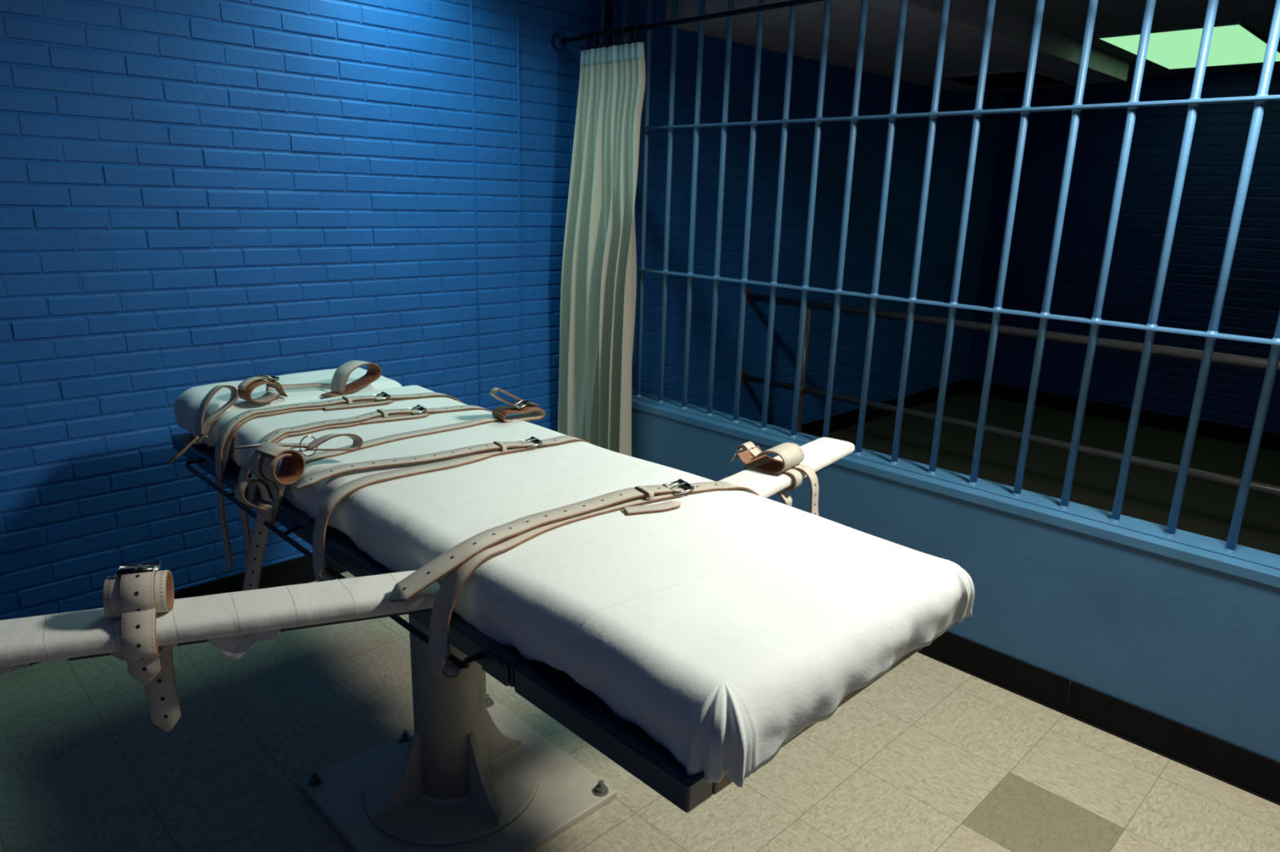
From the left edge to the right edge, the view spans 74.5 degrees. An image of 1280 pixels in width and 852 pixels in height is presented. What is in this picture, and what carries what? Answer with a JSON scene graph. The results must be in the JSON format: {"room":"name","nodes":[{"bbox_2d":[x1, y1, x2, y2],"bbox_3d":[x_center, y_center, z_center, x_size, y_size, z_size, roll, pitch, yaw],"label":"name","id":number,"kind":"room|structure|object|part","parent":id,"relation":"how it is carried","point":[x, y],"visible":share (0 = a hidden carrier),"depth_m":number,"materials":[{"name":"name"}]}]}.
{"room":"prison interior","nodes":[
{"label":"prison interior","id":0,"kind":"room"},
{"bbox_2d":[0,0,599,620],"bbox_3d":[-1.835,-0.526,2.726,4.460,2.623,0.126,-13,21,-43],"label":"wall","id":1,"kind":"structure","parent":0,"point":[193,193],"depth_m":3.00,"materials":[{"name":"blue brick"}]},
{"bbox_2d":[8,555,346,671],"bbox_3d":[-1.889,0.708,2.955,4.290,0.120,0.009,-13,21,-43],"label":"baseboard","id":2,"kind":"structure","parent":1,"relation":"attached to","point":[298,571],"depth_m":3.35,"materials":[{"name":"black plastic"}]},
{"bbox_2d":[551,0,827,51],"bbox_3d":[1.448,-1.190,2.014,0.076,0.076,5.203,-13,21,-43],"label":"curtain rod","id":3,"kind":"object","parent":1,"relation":"attached to","point":[559,42],"visible":1,"depth_m":3.27,"materials":[{"name":"metal"}]},
{"bbox_2d":[557,24,645,456],"bbox_3d":[-0.184,-0.620,3.868,0.152,2.200,0.529,-13,21,-43],"label":"curtain","id":4,"kind":"object","parent":3,"relation":"hanging from","point":[598,281],"visible":0.88,"depth_m":3.77,"materials":[{"name":"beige fabric"}]},
{"bbox_2d":[0,571,1279,851],"bbox_3d":[-0.107,1.293,1.233,4.500,0.001,5.500,-13,21,-43],"label":"floor","id":5,"kind":"structure","parent":0,"point":[932,755],"depth_m":2.40,"materials":[{"name":"beige tile"}]},
{"bbox_2d":[0,432,955,851],"bbox_3d":[-0.409,0.560,2.164,2.092,0.906,1.936,3,15,5],"label":"table","id":6,"kind":"object","parent":5,"relation":"on","point":[470,775],"visible":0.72,"depth_m":2.08,"materials":[{"name":"beige metal"}]},
{"bbox_2d":[102,560,181,732],"bbox_3d":[-0.801,0.363,1.364,0.088,0.281,0.115,-4,16,-20],"label":"arm cuff","id":7,"kind":"object","parent":6,"relation":"attached to","point":[135,596],"visible":1,"depth_m":1.33,"materials":[{"name":"white leather"}]},
{"bbox_2d":[168,385,238,463],"bbox_3d":[-1.182,-0.007,2.300,0.086,0.189,0.197,9,17,24],"label":"strap","id":8,"kind":"object","parent":6,"relation":"attached to","point":[202,429],"visible":1,"depth_m":2.29,"materials":[{"name":"white leather"}]},
{"bbox_2d":[234,477,274,591],"bbox_3d":[-0.892,0.277,1.957,0.080,0.336,0.082,-13,21,-43],"label":"strap","id":9,"kind":"object","parent":6,"relation":"hanging from","point":[260,533],"visible":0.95,"depth_m":1.96,"materials":[{"name":"white leather"}]},
{"bbox_2d":[173,367,402,444],"bbox_3d":[-1.089,-0.076,2.669,0.644,0.135,0.353,-13,21,-43],"label":"pillow","id":10,"kind":"object","parent":6,"relation":"on","point":[186,406],"visible":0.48,"depth_m":2.54,"materials":[{"name":"white cloth"}]},
{"bbox_2d":[237,373,288,403],"bbox_3d":[-1.093,-0.111,2.451,0.060,0.078,0.136,11,18,31],"label":"strap","id":11,"kind":"object","parent":10,"relation":"on","point":[245,388],"visible":1,"depth_m":2.43,"materials":[{"name":"white leather"}]},
{"bbox_2d":[265,360,382,397],"bbox_3d":[-0.961,-0.141,2.580,0.344,0.092,0.134,-8,18,-32],"label":"strap","id":12,"kind":"object","parent":10,"relation":"on","point":[339,387],"visible":0.91,"depth_m":2.60,"materials":[{"name":"white leather"}]},
{"bbox_3d":[-0.754,0.246,1.864,0.047,0.026,1.390,-13,21,-43],"label":"strap rod","id":13,"kind":"part","parent":6,"relation":"part of","materials":[{"name":"metal"}]},
{"bbox_3d":[-0.787,0.221,1.956,0.050,0.043,1.715,-13,21,-43],"label":"frame rail","id":14,"kind":"part","parent":6,"relation":"part of","materials":[{"name":"black metal"}]},
{"bbox_2d":[271,417,501,525],"bbox_3d":[-0.581,0.096,2.223,0.800,0.164,0.067,-13,21,-43],"label":"strap","id":15,"kind":"object","parent":6,"relation":"attached to","point":[277,503],"visible":0.59,"depth_m":2.14,"materials":[{"name":"white leather"}]},
{"bbox_3d":[-0.508,0.964,2.287,0.464,0.014,0.464,-13,21,-43],"label":"flange plate","id":16,"kind":"part","parent":6,"relation":"part of","materials":[{"name":"beige metal"}]},
{"bbox_3d":[-0.491,0.984,2.282,0.610,0.022,0.610,-13,21,-43],"label":"plate","id":17,"kind":"part","parent":6,"relation":"part of","materials":[{"name":"beige metal"}]},
{"bbox_3d":[-0.236,0.395,1.377,0.008,0.036,0.070,-13,21,-43],"label":"frame rail","id":18,"kind":"part","parent":6,"relation":"part of","materials":[{"name":"black metal"}]},
{"bbox_2d":[207,385,974,787],"bbox_3d":[-0.297,0.158,1.938,0.757,0.136,1.901,-13,21,-43],"label":"mattress","id":19,"kind":"object","parent":6,"relation":"on","point":[722,626],"visible":0.76,"depth_m":1.44,"materials":[{"name":"white fabric"}]},
{"bbox_2d":[234,433,363,499],"bbox_3d":[-0.781,0.096,1.933,0.281,0.149,0.114,-3,16,-18],"label":"side cuff","id":20,"kind":"object","parent":19,"relation":"on","point":[264,462],"visible":1,"depth_m":1.92,"materials":[{"name":"white leather"}]},
{"bbox_2d":[212,391,462,568],"bbox_3d":[-0.832,0.116,2.491,0.807,0.409,0.134,-12,20,-40],"label":"strap","id":21,"kind":"object","parent":19,"relation":"on","point":[224,444],"visible":0.93,"depth_m":2.27,"materials":[{"name":"white leather"}]},
{"bbox_2d":[238,404,492,567],"bbox_3d":[-0.705,0.148,2.366,0.804,0.380,0.124,-12,20,-41],"label":"strap","id":22,"kind":"object","parent":19,"relation":"on","point":[276,436],"visible":0.78,"depth_m":2.22,"materials":[{"name":"white leather"}]},
{"bbox_2d":[294,435,591,582],"bbox_3d":[-0.399,0.151,2.038,0.870,0.189,0.228,-13,21,-43],"label":"strap","id":23,"kind":"object","parent":19,"relation":"on","point":[482,451],"visible":0.84,"depth_m":1.89,"materials":[{"name":"white leather"}]},
{"bbox_2d":[489,387,545,422],"bbox_3d":[-0.350,-0.067,2.378,0.150,0.099,0.077,-8,18,-33],"label":"side cuff","id":24,"kind":"object","parent":19,"relation":"on","point":[526,411],"visible":1,"depth_m":2.37,"materials":[{"name":"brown leather"}]},
{"bbox_2d":[388,479,759,678],"bbox_3d":[-0.058,0.254,1.694,0.906,0.195,0.180,-12,20,-41],"label":"strap","id":25,"kind":"object","parent":19,"relation":"on","point":[460,562],"visible":0.93,"depth_m":1.51,"materials":[{"name":"white leather"}]},
{"bbox_3d":[-0.052,0.441,1.236,0.052,0.046,0.379,-13,21,-43],"label":"frame rail","id":26,"kind":"part","parent":6,"relation":"part of","materials":[{"name":"black metal"}]},
{"bbox_2d":[729,441,818,515],"bbox_3d":[0.346,0.159,2.199,0.243,0.225,0.107,13,19,36],"label":"arm cuff","id":27,"kind":"object","parent":6,"relation":"hanging from","point":[792,455],"visible":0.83,"depth_m":2.16,"materials":[{"name":"white leather"}]},
{"bbox_3d":[0.319,0.416,1.366,0.662,0.046,0.050,-13,21,-43],"label":"frame rail","id":28,"kind":"part","parent":6,"relation":"part of","materials":[{"name":"brown metal"}]},
{"bbox_2d":[604,0,1004,428],"bbox_3d":[1.327,-1.226,5.645,4.262,2.622,0.124,-13,21,-43],"label":"wall","id":29,"kind":"structure","parent":0,"point":[953,134],"depth_m":5.22,"materials":[{"name":"blue paint"}]},
{"bbox_2d":[786,378,966,436],"bbox_3d":[1.338,-0.008,5.935,4.250,0.120,0.009,-13,21,-43],"label":"baseboard","id":30,"kind":"structure","parent":29,"relation":"attached to","point":[849,419],"depth_m":6.37,"materials":[{"name":"black plastic"}]},
{"bbox_2d":[665,0,1129,93],"bbox_3d":[1.633,-2.202,4.736,3.100,0.240,1.150,-13,21,-43],"label":"ceiling","id":31,"kind":"structure","parent":29,"relation":"attached to","point":[1059,54],"depth_m":4.28,"materials":[{"name":"paint"}]},
{"bbox_2d":[631,408,1279,762],"bbox_3d":[1.526,0.643,2.632,0.170,0.612,5.200,-13,21,-43],"label":"wall","id":32,"kind":"structure","parent":0,"point":[1197,647],"depth_m":2.63,"materials":[{"name":"blue paint"}]},
{"bbox_2d":[631,389,1279,588],"bbox_3d":[1.535,0.330,2.547,0.182,0.038,5.200,-13,21,-43],"label":"window sill","id":33,"kind":"structure","parent":32,"relation":"on","point":[1248,563],"depth_m":2.77,"materials":[{"name":"blue paint"}]},
{"bbox_2d":[599,0,1279,553],"bbox_3d":[1.560,-0.637,2.279,0.054,1.970,5.180,-13,21,-43],"label":"bars","id":34,"kind":"object","parent":33,"relation":"on","point":[1261,98],"visible":0.84,"depth_m":2.79,"materials":[{"name":"blue metal"}]},
{"bbox_3d":[1.549,-0.265,2.381,0.054,0.009,5.180,-13,21,-43],"label":"cross rail","id":35,"kind":"part","parent":34,"relation":"part of","materials":[{"name":"blue metal"}]},
{"bbox_3d":[1.567,-0.859,2.219,0.054,0.009,5.180,-13,21,-43],"label":"cross rail","id":36,"kind":"part","parent":34,"relation":"part of","materials":[{"name":"blue metal"}]},
{"bbox_2d":[917,631,1279,805],"bbox_3d":[1.453,0.896,2.635,0.013,0.120,5.200,-13,21,-43],"label":"baseboard","id":37,"kind":"structure","parent":32,"relation":"attached to","point":[1255,774],"depth_m":2.61,"materials":[{"name":"black plastic"}]},
{"bbox_2d":[930,68,1076,91],"bbox_3d":[2.397,-2.255,5.494,0.800,0.012,0.660,-13,21,-43],"label":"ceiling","id":38,"kind":"structure","parent":0,"point":[1010,79],"depth_m":5.45,"materials":[{"name":"paint"}]},
{"bbox_2d":[818,392,1279,555],"bbox_3d":[3.106,0.565,4.298,4.500,0.020,5.500,-13,21,-43],"label":"floor","id":39,"kind":"structure","parent":0,"point":[1207,508],"depth_m":5.47,"materials":[{"name":"grey tile"}]},
{"bbox_2d":[741,288,1279,496],"bbox_3d":[2.414,0.234,3.372,0.109,1.064,5.120,-13,21,-43],"label":"handrail","id":40,"kind":"object","parent":39,"relation":"on","point":[1174,352],"visible":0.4,"depth_m":3.92,"materials":[{"name":"grey paint"}]},
{"bbox_3d":[0.923,-0.187,4.835,0.109,1.020,0.109,-13,21,-43],"label":"post","id":41,"kind":"part","parent":40,"relation":"part of","materials":[{"name":"grey paint"}]},
{"bbox_3d":[2.417,0.232,3.368,0.038,0.038,5.110,-13,21,-43],"label":"rail","id":42,"kind":"part","parent":40,"relation":"part of","materials":[{"name":"grey paint"}]},
{"bbox_3d":[2.431,-0.235,3.240,0.042,0.042,5.110,-13,21,-43],"label":"rail","id":43,"kind":"part","parent":40,"relation":"part of","materials":[{"name":"grey paint"}]},
{"bbox_2d":[966,69,1279,433],"bbox_3d":[4.724,-1.041,5.340,0.124,2.622,5.130,-13,21,-43],"label":"wall","id":44,"kind":"structure","parent":0,"point":[1251,303],"depth_m":6.25,"materials":[{"name":"blue brick"}]},
{"bbox_2d":[964,378,1279,451],"bbox_3d":[4.643,0.176,5.626,0.009,0.120,5.130,-13,21,-43],"label":"baseboard","id":45,"kind":"structure","parent":44,"relation":"attached to","point":[1241,435],"depth_m":6.49,"materials":[{"name":"black plastic"}]},
{"bbox_2d":[981,0,1279,79],"bbox_3d":[3.196,-1.838,3.536,4.260,0.020,5.130,-13,21,-43],"label":"ceiling","id":46,"kind":"structure","parent":0,"point":[1066,17],"depth_m":4.15,"materials":[{"name":"paint"}]},
{"bbox_2d":[1145,25,1203,70],"bbox_3d":[3.166,-2.206,4.907,1.462,0.033,0.526,-13,21,-43],"label":"recessed light","id":47,"kind":"object","parent":46,"relation":"in","point":[1175,48],"depth_m":4.83,"materials":[{"name":"green plastic"}]},
{"bbox_2d":[1206,21,1267,66],"bbox_3d":[3.305,-2.165,4.771,1.462,0.033,0.466,-13,21,-43],"label":"recessed light","id":48,"kind":"object","parent":46,"relation":"in","point":[1237,42],"depth_m":4.73,"materials":[{"name":"green"}]}
]}

